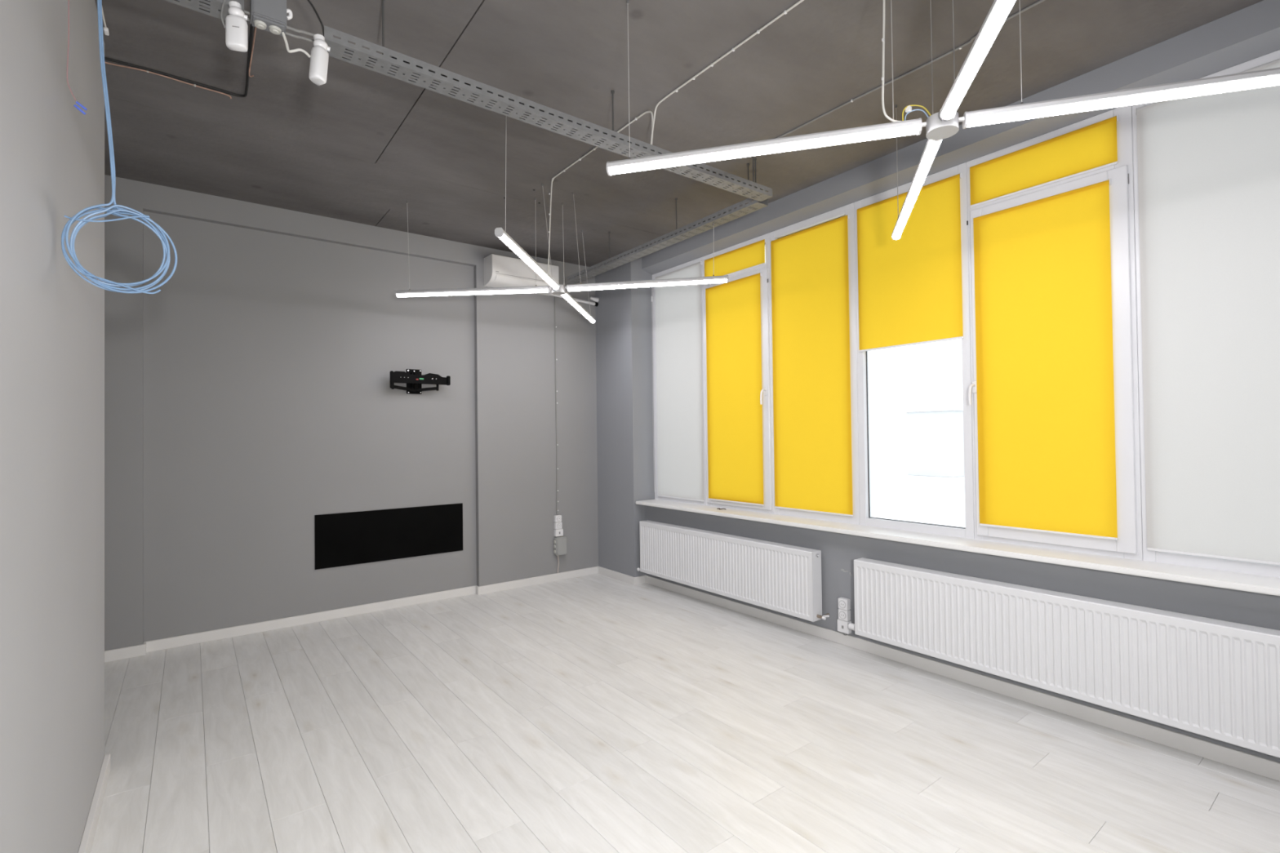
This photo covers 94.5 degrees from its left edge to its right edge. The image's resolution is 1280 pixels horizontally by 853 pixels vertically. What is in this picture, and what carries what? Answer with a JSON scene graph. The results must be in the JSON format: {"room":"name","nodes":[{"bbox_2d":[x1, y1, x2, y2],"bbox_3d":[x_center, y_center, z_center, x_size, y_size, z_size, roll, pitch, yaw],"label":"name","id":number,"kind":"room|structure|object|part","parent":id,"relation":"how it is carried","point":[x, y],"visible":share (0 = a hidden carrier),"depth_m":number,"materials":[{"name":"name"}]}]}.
{"room":"empty office room","nodes":[
{"label":"empty office room","id":0,"kind":"room"},
{"bbox_2d":[0,0,104,852],"bbox_3d":[-0.237,-0.164,-0.289,0.120,3.225,7.220,0,-1,-37],"label":"wall","id":1,"kind":"structure","parent":0,"point":[52,153],"depth_m":1.60,"materials":[{"name":"grey paint"}]},
{"bbox_2d":[66,0,87,115],"bbox_3d":[-1.681,-1.329,1.769,0.046,0.791,0.007,0,-1,-37],"label":"loose wire","id":2,"kind":"object","parent":1,"relation":"attached to","point":[77,102],"visible":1,"depth_m":1.75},
{"bbox_2d":[77,753,110,852],"bbox_3d":[-0.214,1.412,-0.299,0.140,0.074,7.235,0,-1,-37],"label":"baseboard","id":3,"kind":"structure","parent":1,"relation":"attached to","point":[86,845],"depth_m":2.25,"materials":[{"name":"white plastic"}]},
{"bbox_2d":[104,174,598,650],"bbox_3d":[-2.549,-0.064,4.780,5.920,3.225,0.178,0,-1,-37],"label":"wall","id":4,"kind":"structure","parent":0,"point":[249,397],"depth_m":4.67,"materials":[{"name":"grey paint"}]},
{"bbox_2d":[104,566,598,662],"bbox_3d":[-2.648,1.511,4.583,5.520,0.074,0.072,0,-1,-37],"label":"baseboard","id":5,"kind":"structure","parent":4,"relation":"attached to","point":[132,651],"depth_m":4.71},
{"bbox_2d":[314,502,462,569],"bbox_3d":[-2.100,0.918,5.055,1.200,0.431,0.006,0,-1,-37],"label":"board","id":6,"kind":"object","parent":4,"relation":"attached to","point":[353,538],"visible":1,"depth_m":5.01,"materials":[{"name":"black"}]},
{"bbox_2d":[390,368,450,394],"bbox_3d":[-1.917,-0.394,5.141,0.500,0.216,0.140,0,-1,-37],"label":"bracket","id":7,"kind":"object","parent":4,"relation":"attached to","point":[414,380],"visible":1,"depth_m":5.13,"materials":[{"name":"black metal"}]},
{"bbox_3d":[-2.020,-0.377,5.062,0.019,0.150,0.216,-1,-1,38],"label":"folding arm","id":8,"kind":"part","parent":7,"relation":"part of"},
{"bbox_3d":[-1.975,-0.392,5.177,0.129,0.216,0.012,0,-1,-37],"label":"wall plate","id":9,"kind":"part","parent":7,"relation":"part of","materials":[{"name":"black metal"}]},
{"bbox_3d":[-1.863,-0.378,5.179,0.192,0.149,0.019,0,-1,-22],"label":"folding arm","id":10,"kind":"part","parent":7,"relation":"part of"},
{"bbox_2d":[484,253,559,295],"bbox_3d":[-1.125,-1.445,5.656,0.685,0.261,0.197,0,-1,-37],"label":"air conditioner","id":11,"kind":"object","parent":4,"relation":"attached to","point":[500,271],"visible":0.82,"depth_m":5.51,"materials":[{"name":"plastic"}]},
{"bbox_2d":[493,253,556,266],"bbox_3d":[-1.125,-1.570,5.655,0.665,0.011,0.148,0,-1,-37],"label":"grille","id":12,"kind":"object","parent":11,"relation":"attached to","point":[495,255],"depth_m":5.51,"materials":[{"name":"white plastic"}]},
{"bbox_2d":[554,296,558,515],"bbox_3d":[-0.843,-0.210,5.959,0.028,2.207,0.015,0,-1,-37],"label":"cable","id":13,"kind":"object","parent":4,"relation":"attached to","point":[555,326],"visible":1,"depth_m":5.95,"materials":[{"name":"white plastic"}]},
{"bbox_2d":[553,515,563,537],"bbox_3d":[-0.827,0.991,5.923,0.100,0.213,0.045,0,-1,-37],"label":"wall socket","id":14,"kind":"object","parent":4,"relation":"attached to","point":[558,531],"visible":1,"depth_m":5.90,"materials":[{"name":"white plastic"}]},
{"bbox_2d":[553,536,566,573],"bbox_3d":[-0.799,1.286,5.924,0.128,0.365,0.066,0,-1,-37],"label":"junction box","id":15,"kind":"object","parent":4,"relation":"attached to","point":[560,542],"visible":1,"depth_m":5.90,"materials":[{"name":"plastic"}]},
{"bbox_3d":[-0.781,1.194,5.907,0.112,0.174,0.014,0,-1,-37],"label":"box lid","id":16,"kind":"part","parent":15,"relation":"part of","materials":[{"name":"white plastic"}]},
{"bbox_2d":[549,293,599,306],"bbox_3d":[-0.675,-1.311,6.065,0.586,0.092,0.063,0,-1,-37],"label":"pipe sleeve","id":17,"kind":"object","parent":4,"relation":"attached to","point":[596,300],"visible":0.72,"depth_m":6.17,"materials":[{"name":"white plastic"}]},
{"bbox_2d":[95,0,1262,266],"bbox_3d":[0.159,-1.830,1.241,5.960,0.140,9.115,0,-1,-37],"label":"ceiling","id":18,"kind":"structure","parent":0,"point":[362,144],"depth_m":3.06,"materials":[{"name":"concrete"}]},
{"bbox_2d":[102,7,109,35],"bbox_3d":[-2.175,-1.698,2.391,0.015,0.034,0.375,0,-1,-37],"label":"lead","id":19,"kind":"object","parent":18,"relation":"hanging from","point":[105,28],"visible":0.77,"depth_m":2.51,"materials":[{"name":"white plastic"}]},
{"bbox_2d":[61,0,177,293],"bbox_3d":[-1.535,-1.099,1.755,0.258,1.416,0.058,0,-1,-35],"label":"cable","id":20,"kind":"object","parent":18,"relation":"hanging from","point":[115,209],"visible":1,"depth_m":1.73,"materials":[{"name":"blue plastic"}]},
{"bbox_2d":[104,23,256,98],"bbox_3d":[-1.967,-1.598,2.419,0.698,0.254,1.181,0,-1,-37],"label":"cable","id":21,"kind":"object","parent":18,"relation":"attached to","point":[250,50],"visible":0.84,"depth_m":2.83,"materials":[{"name":"black plastic"}]},
{"bbox_2d":[165,0,244,20],"bbox_3d":[-1.582,-1.584,1.956,0.450,0.289,0.099,0,-1,-37],"label":"cable tray","id":22,"kind":"object","parent":18,"relation":"hanging from","point":[215,6],"visible":0.7,"depth_m":2.03,"materials":[{"name":"metal"}]},
{"bbox_2d":[225,0,248,52],"bbox_3d":[-1.360,-1.363,2.006,0.062,0.180,0.069,-1,-1,-4],"label":"sensor","id":23,"kind":"object","parent":22,"relation":"attached to","point":[236,24],"visible":1,"depth_m":1.98,"materials":[{"name":"white plastic"}]},
{"bbox_2d":[220,0,226,28],"bbox_3d":[-1.393,-1.395,1.984,0.009,0.122,0.024,-1,-1,25],"label":"lead","id":24,"kind":"object","parent":23,"relation":"attached to","point":[224,1],"visible":1,"depth_m":1.98,"materials":[{"name":"white plastic"}]},
{"bbox_2d":[249,0,310,57],"bbox_3d":[-1.260,-1.428,2.081,0.182,0.214,0.075,0,-1,-37],"label":"junction box","id":25,"kind":"object","parent":22,"relation":"attached to","point":[270,15],"visible":1,"depth_m":2.04,"materials":[{"name":"white plastic"}]},
{"bbox_3d":[-1.272,-1.465,2.033,0.098,0.134,0.011,0,-1,-37],"label":"box lid","id":26,"kind":"part","parent":25,"relation":"part of","materials":[{"name":"white plastic"}]},
{"bbox_2d":[324,0,772,201],"bbox_3d":[-0.202,-1.587,3.004,2.520,0.289,0.099,0,-1,-37],"label":"cable tray","id":27,"kind":"object","parent":18,"relation":"hanging from","point":[408,65],"visible":0.94,"depth_m":2.68,"materials":[{"name":"metal"}]},
{"bbox_2d":[244,9,315,36],"bbox_3d":[-0.500,-1.452,2.739,3.080,0.019,0.018,0,-1,-37],"label":"cable","id":28,"kind":"object","parent":27,"relation":"on","point":[245,11],"visible":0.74,"depth_m":2.16,"materials":[{"name":"white plastic"}]},
{"bbox_2d":[308,33,330,85],"bbox_3d":[-1.170,-1.348,2.147,0.072,0.211,0.069,-1,-1,22],"label":"sensor","id":29,"kind":"object","parent":27,"relation":"hanging from","point":[317,74],"visible":1,"depth_m":2.12,"materials":[{"name":"white plastic"}]},
{"bbox_2d":[307,0,351,51],"bbox_3d":[-1.203,-1.522,2.202,0.354,0.152,0.030,0,-1,-45],"label":"lead","id":30,"kind":"object","parent":27,"relation":"in","point":[308,1],"visible":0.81,"depth_m":2.20,"materials":[{"name":"plastic"}]},
{"bbox_3d":[-1.030,-1.586,2.376,0.008,0.286,0.008,0,-1,-37],"label":"threaded rod","id":31,"kind":"part","parent":27,"relation":"part of","materials":[{"name":"metal"}]},
{"bbox_2d":[199,0,750,192],"bbox_3d":[-0.521,-1.449,2.767,3.080,0.019,0.018,0,-1,-37],"label":"cable","id":32,"kind":"object","parent":27,"relation":"on","point":[248,19],"visible":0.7,"depth_m":2.22,"materials":[{"name":"plastic"}]},
{"bbox_3d":[-0.139,-1.588,3.052,0.008,0.286,0.008,0,-1,-37],"label":"threaded rod","id":33,"kind":"part","parent":27,"relation":"part of","materials":[{"name":"metal"}]},
{"bbox_3d":[0.708,-1.589,3.695,0.008,0.286,0.008,0,-1,-37],"label":"threaded rod","id":34,"kind":"part","parent":27,"relation":"part of","materials":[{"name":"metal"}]},
{"bbox_2d":[395,142,728,323],"bbox_3d":[-0.624,-1.348,4.377,1.838,0.717,1.841,0,-1,-37],"label":"pendant lamp","id":35,"kind":"object","parent":18,"relation":"hanging from","point":[557,289],"visible":0.99,"depth_m":4.33,"materials":[{"name":"white plastic"}]},
{"bbox_2d":[396,288,547,297],"bbox_3d":[-1.261,-1.000,4.451,1.159,0.020,0.041,-1,-1,4],"label":"diffuser","id":36,"kind":"object","parent":35,"relation":"attached to","point":[439,291],"depth_m":4.44,"materials":[{"name":"white plastic"}]},
{"bbox_2d":[498,234,558,288],"bbox_3d":[-0.683,-1.018,3.746,0.041,0.020,1.159,-1,-1,7],"label":"diffuser","id":37,"kind":"object","parent":35,"relation":"attached to","point":[506,238],"depth_m":3.61,"materials":[{"name":"white plastic"}]},
{"bbox_3d":[-0.620,-1.377,4.100,0.018,0.660,0.111,0,-1,-30],"label":"power cord","id":38,"kind":"part","parent":35,"relation":"part of","materials":[{"name":"white plastic"}]},
{"bbox_2d":[560,293,595,323],"bbox_3d":[-0.522,-1.001,5.053,0.041,0.020,1.159,-1,-1,7],"label":"diffuser","id":39,"kind":"object","parent":35,"relation":"attached to","point":[569,298],"depth_m":4.99,"materials":[{"name":"white plastic"}]},
{"bbox_2d":[568,279,727,291],"bbox_3d":[0.044,-1.019,4.284,1.159,0.020,0.041,-1,-1,10],"label":"diffuser","id":40,"kind":"object","parent":35,"relation":"attached to","point":[660,282],"depth_m":4.27,"materials":[{"name":"white plastic"}]},
{"bbox_2d":[566,157,768,284],"bbox_3d":[0.061,-1.562,4.787,0.101,0.295,2.420,0,-1,-37],"label":"cable tray","id":41,"kind":"object","parent":18,"relation":"hanging from","point":[728,214],"visible":0.99,"depth_m":4.47,"materials":[{"name":"metal"}]},
{"bbox_3d":[-0.265,-1.554,5.167,0.008,0.291,0.008,0,-1,-37],"label":"threaded rod","id":42,"kind":"part","parent":41,"relation":"part of","materials":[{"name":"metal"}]},
{"bbox_3d":[0.274,-1.571,4.455,0.008,0.291,0.008,0,-1,-37],"label":"threaded rod","id":43,"kind":"part","parent":41,"relation":"part of","materials":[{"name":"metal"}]},
{"bbox_3d":[0.714,-1.584,3.895,0.008,0.291,0.008,0,-1,-37],"label":"threaded rod","id":44,"kind":"part","parent":41,"relation":"part of","materials":[{"name":"metal"}]},
{"bbox_3d":[0.746,-1.585,3.818,0.008,0.291,0.008,0,-1,-37],"label":"threaded rod","id":45,"kind":"part","parent":41,"relation":"part of","materials":[{"name":"metal"}]},
{"bbox_2d":[551,0,804,181],"bbox_3d":[1.226,-1.649,1.710,0.042,0.236,5.979,0,-1,-38],"label":"cable","id":46,"kind":"object","parent":18,"relation":"attached to","point":[785,11],"visible":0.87,"depth_m":2.97,"materials":[{"name":"white plastic"}]},
{"bbox_2d":[774,0,1044,138],"bbox_3d":[1.956,-1.765,2.066,0.050,0.012,3.861,0,-1,-37],"label":"cable","id":47,"kind":"object","parent":18,"relation":"attached to","point":[1039,1],"visible":0.79,"depth_m":2.92,"materials":[{"name":"white plastic"}]},
{"bbox_2d":[606,0,1279,239],"bbox_3d":[1.080,-1.401,2.088,1.818,0.716,1.823,0,-1,-29],"label":"pendant lamp","id":48,"kind":"object","parent":18,"relation":"hanging from","point":[943,124],"visible":1,"depth_m":2.06,"materials":[{"name":"white plastic"}]},
{"bbox_2d":[608,124,919,174],"bbox_3d":[0.438,-1.052,2.275,1.159,0.020,0.041,-1,-1,15],"label":"diffuser","id":49,"kind":"object","parent":48,"relation":"attached to","point":[882,131],"depth_m":2.25,"materials":[{"name":"white plastic"}]},
{"bbox_3d":[0.907,-1.422,2.140,0.075,0.662,0.017,-1,-1,-2],"label":"power cord","id":50,"kind":"part","parent":48,"relation":"part of","materials":[{"name":"white plastic"}]},
{"bbox_2d":[892,139,942,239],"bbox_3d":[1.260,-1.056,2.734,0.041,0.020,1.159,-1,-1,17],"label":"diffuser","id":51,"kind":"object","parent":48,"relation":"attached to","point":[931,147],"depth_m":2.58,"materials":[{"name":"white plastic"}]},
{"bbox_2d":[942,0,1015,118],"bbox_3d":[0.919,-1.070,1.463,0.041,0.020,1.159,-1,-1,13],"label":"diffuser","id":52,"kind":"object","parent":48,"relation":"attached to","point":[999,11],"depth_m":1.69,"materials":[{"name":"white plastic"}]},
{"bbox_2d":[966,75,1279,127],"bbox_3d":[1.708,-1.073,1.927,1.159,0.020,0.041,-1,-1,16],"label":"diffuser","id":53,"kind":"object","parent":48,"relation":"attached to","point":[1237,82],"depth_m":1.94,"materials":[{"name":"white plastic"}]},
{"bbox_2d":[90,573,1279,852],"bbox_3d":[0.136,1.494,1.113,5.758,0.060,9.065,0,-1,-37],"label":"floor","id":54,"kind":"structure","parent":0,"point":[596,713],"depth_m":2.71,"materials":[{"name":"white laminate"}]},
{"bbox_2d":[595,0,1279,762],"bbox_3d":[2.409,-0.153,2.846,0.440,3.225,9.015,0,-1,-37],"label":"wall","id":55,"kind":"structure","parent":0,"point":[624,316],"depth_m":3.95,"materials":[{"name":"grey paint"}]},
{"bbox_2d":[652,256,706,505],"bbox_3d":[0.385,-0.403,5.636,0.070,2.244,0.744,0,-1,-37],"label":"window","id":56,"kind":"structure","parent":55,"relation":"in","point":[696,260],"depth_m":5.54,"materials":[{"name":"plastic"}]},
{"bbox_2d":[651,260,704,502],"bbox_3d":[0.353,-0.403,5.614,0.040,2.171,0.715,0,-1,-37],"label":"roller blind","id":57,"kind":"object","parent":56,"relation":"attached to","point":[680,460],"visible":0.97,"depth_m":5.58,"materials":[{"name":"white fabric"}]},
{"bbox_3d":[0.135,-0.403,5.886,0.018,2.113,0.006,-1,-1,2],"label":"bead chain","id":58,"kind":"part","parent":57,"relation":"part of","materials":[{"name":"white plastic"}]},
{"bbox_2d":[636,520,829,622],"bbox_3d":[0.656,1.133,4.915,0.132,0.488,2.126,0,-1,-37],"label":"radiator","id":59,"kind":"object","parent":55,"relation":"attached to","point":[782,578],"visible":1,"depth_m":4.66,"materials":[{"name":"metal"}]},
{"bbox_2d":[640,520,820,552],"bbox_3d":[0.635,0.892,4.921,0.096,0.005,1.978,0,-1,-37],"label":"grille","id":60,"kind":"object","parent":59,"relation":"attached to","point":[777,546],"depth_m":4.76,"materials":[{"name":"metal"}]},
{"bbox_2d":[703,232,774,514],"bbox_3d":[0.822,-0.418,5.000,0.144,2.244,0.795,0,-1,-37],"label":"window","id":61,"kind":"structure","parent":55,"relation":"in","point":[766,394],"depth_m":4.75,"materials":[{"name":"plastic"}]},
{"bbox_2d":[705,271,764,506],"bbox_3d":[0.795,-0.298,5.011,0.032,1.879,0.646,0,-1,-37],"label":"roller blind","id":62,"kind":"object","parent":61,"relation":"attached to","point":[733,308],"visible":1,"depth_m":4.99,"materials":[{"name":"yellow fabric"}]},
{"bbox_2d":[703,238,766,276],"bbox_3d":[0.798,-1.399,5.031,0.032,0.208,0.712,0,-1,-37],"label":"roller blind","id":63,"kind":"object","parent":61,"relation":"attached to","point":[752,255],"visible":0.87,"depth_m":4.98,"materials":[{"name":"yellow fabric"}]},
{"bbox_3d":[0.984,-0.246,4.715,0.058,0.140,0.030,0,-1,-37],"label":"handle","id":64,"kind":"part","parent":61,"relation":"part of","materials":[{"name":"white plastic"}]},
{"bbox_2d":[769,202,859,524],"bbox_3d":[1.304,-0.432,4.426,0.070,2.244,0.752,0,-1,-37],"label":"window","id":65,"kind":"structure","parent":55,"relation":"in","point":[849,209],"depth_m":4.14,"materials":[{"name":"plastic"}]},
{"bbox_2d":[769,213,853,516],"bbox_3d":[1.268,-0.424,4.415,0.032,2.117,0.702,0,-1,-37],"label":"roller blind","id":66,"kind":"object","parent":65,"relation":"attached to","point":[812,415],"visible":1,"depth_m":4.39,"materials":[{"name":"yellow fabric"}]},
{"bbox_2d":[837,597,851,635],"bbox_3d":[1.397,1.283,4.010,0.045,0.252,0.102,0,-1,-37],"label":"wall socket","id":67,"kind":"object","parent":55,"relation":"attached to","point":[844,604],"visible":1,"depth_m":4.00,"materials":[{"name":"white plastic"}]},
{"bbox_2d":[839,600,844,608],"bbox_3d":[1.371,1.205,4.011,0.003,0.046,0.046,0,-1,-37],"label":"socket","id":68,"kind":"object","parent":67,"relation":"attached to","point":[842,603],"depth_m":4.01,"materials":[{"name":"white plastic"}]},
{"bbox_2d":[839,612,845,618],"bbox_3d":[1.371,1.278,4.010,0.003,0.046,0.046,0,-1,-37],"label":"socket","id":69,"kind":"object","parent":67,"relation":"attached to","point":[842,615],"depth_m":4.01,"materials":[{"name":"white plastic"}]},
{"bbox_2d":[853,162,974,538],"bbox_3d":[1.758,-0.446,3.827,0.070,2.244,0.749,0,-1,-37],"label":"window","id":70,"kind":"structure","parent":55,"relation":"in","point":[863,377],"depth_m":3.69,"materials":[{"name":"plastic"}]},
{"bbox_2d":[856,172,963,351],"bbox_3d":[1.721,-1.017,3.817,0.032,0.994,0.699,0,-1,-37],"label":"roller blind","id":71,"kind":"object","parent":70,"relation":"attached to","point":[909,286],"visible":0.98,"depth_m":3.77,"materials":[{"name":"yellow fabric"}]},
{"bbox_2d":[598,566,1279,781],"bbox_3d":[2.324,1.422,2.699,0.153,0.074,8.943,0,-1,-37],"label":"baseboard","id":72,"kind":"structure","parent":55,"relation":"attached to","point":[1246,762],"depth_m":3.20,"materials":[{"name":"white plastic"}]},
{"bbox_2d":[635,498,1279,595],"bbox_3d":[2.498,0.661,2.605,0.272,0.030,8.054,0,-1,-37],"label":"windowsill","id":73,"kind":"structure","parent":55,"relation":"attached to","point":[1270,585],"depth_m":3.12,"materials":[{"name":"white plastic"}]},
{"bbox_2d":[966,105,1142,559],"bbox_3d":[2.188,-0.460,3.200,0.144,2.244,0.780,0,-1,-37],"label":"window","id":74,"kind":"structure","parent":55,"relation":"in","point":[1129,544],"depth_m":2.94,"materials":[{"name":"plastic"}]},
{"bbox_3d":[1.941,-0.195,3.455,0.058,0.140,0.030,0,-1,-37],"label":"handle","id":75,"kind":"part","parent":74,"relation":"part of","materials":[{"name":"white plastic"}]},
{"bbox_2d":[968,114,1118,207],"bbox_3d":[2.169,-1.422,3.226,0.032,0.246,0.708,0,-1,-37],"label":"roller blind","id":76,"kind":"object","parent":74,"relation":"attached to","point":[1093,147],"visible":1,"depth_m":3.19,"materials":[{"name":"yellow fabric"}]},
{"bbox_2d":[972,177,1117,540],"bbox_3d":[2.166,-0.331,3.205,0.032,1.801,0.655,0,-1,-37],"label":"roller blind","id":77,"kind":"object","parent":74,"relation":"attached to","point":[1046,459],"visible":1,"depth_m":3.17,"materials":[{"name":"yellow fabric"}]},
{"bbox_2d":[848,557,1279,758],"bbox_3d":[2.029,1.092,3.107,0.130,0.491,2.064,0,-1,-37],"label":"radiator","id":78,"kind":"object","parent":55,"relation":"attached to","point":[1216,679],"visible":1,"depth_m":2.83,"materials":[{"name":"metal"}]},
{"bbox_3d":[1.405,1.317,3.887,0.042,0.042,0.058,0,-1,-37],"label":"thermostat knob","id":79,"kind":"part","parent":78,"relation":"part of","materials":[{"name":"white plastic"}]},
{"bbox_2d":[854,557,1279,636],"bbox_3d":[2.034,0.849,3.078,0.096,0.005,2.000,0,-1,-37],"label":"grille","id":80,"kind":"object","parent":78,"relation":"attached to","point":[1147,612],"depth_m":2.87,"materials":[{"name":"metal"}]},
{"bbox_2d":[1132,49,1279,577],"bbox_3d":[2.921,-0.482,2.295,0.070,2.244,1.545,0,-1,-37],"label":"window","id":81,"kind":"structure","parent":55,"relation":"in","point":[1247,567],"depth_m":2.85,"materials":[{"name":"plastic"}]},
{"bbox_2d":[1134,58,1279,565],"bbox_3d":[2.890,-0.493,2.278,0.032,2.149,1.507,0,-1,-37],"label":"roller blind","id":82,"kind":"object","parent":81,"relation":"attached to","point":[1209,165],"visible":1,"depth_m":2.67,"materials":[{"name":"white fabric"}]},
{"label":"outside","id":83,"kind":"structure","parent":0,"visible":0},
{"bbox_2d":[870,447,965,527],"bbox_3d":[53.239,4.808,65.414,156.100,0.200,280.000,0,-1,-37],"label":"snowy ground","id":84,"kind":"structure","parent":83,"point":[895,495],"depth_m":42.37,"materials":[{"name":"white snow"}]},
{"bbox_2d":[902,408,964,477],"bbox_3d":[33.277,1.609,62.015,12.600,6.600,5.200,0,-1,-37],"label":"apartment building","id":85,"kind":"structure","parent":84,"relation":"on","point":[935,437],"depth_m":57.91,"materials":[{"name":"white"}]}
]}

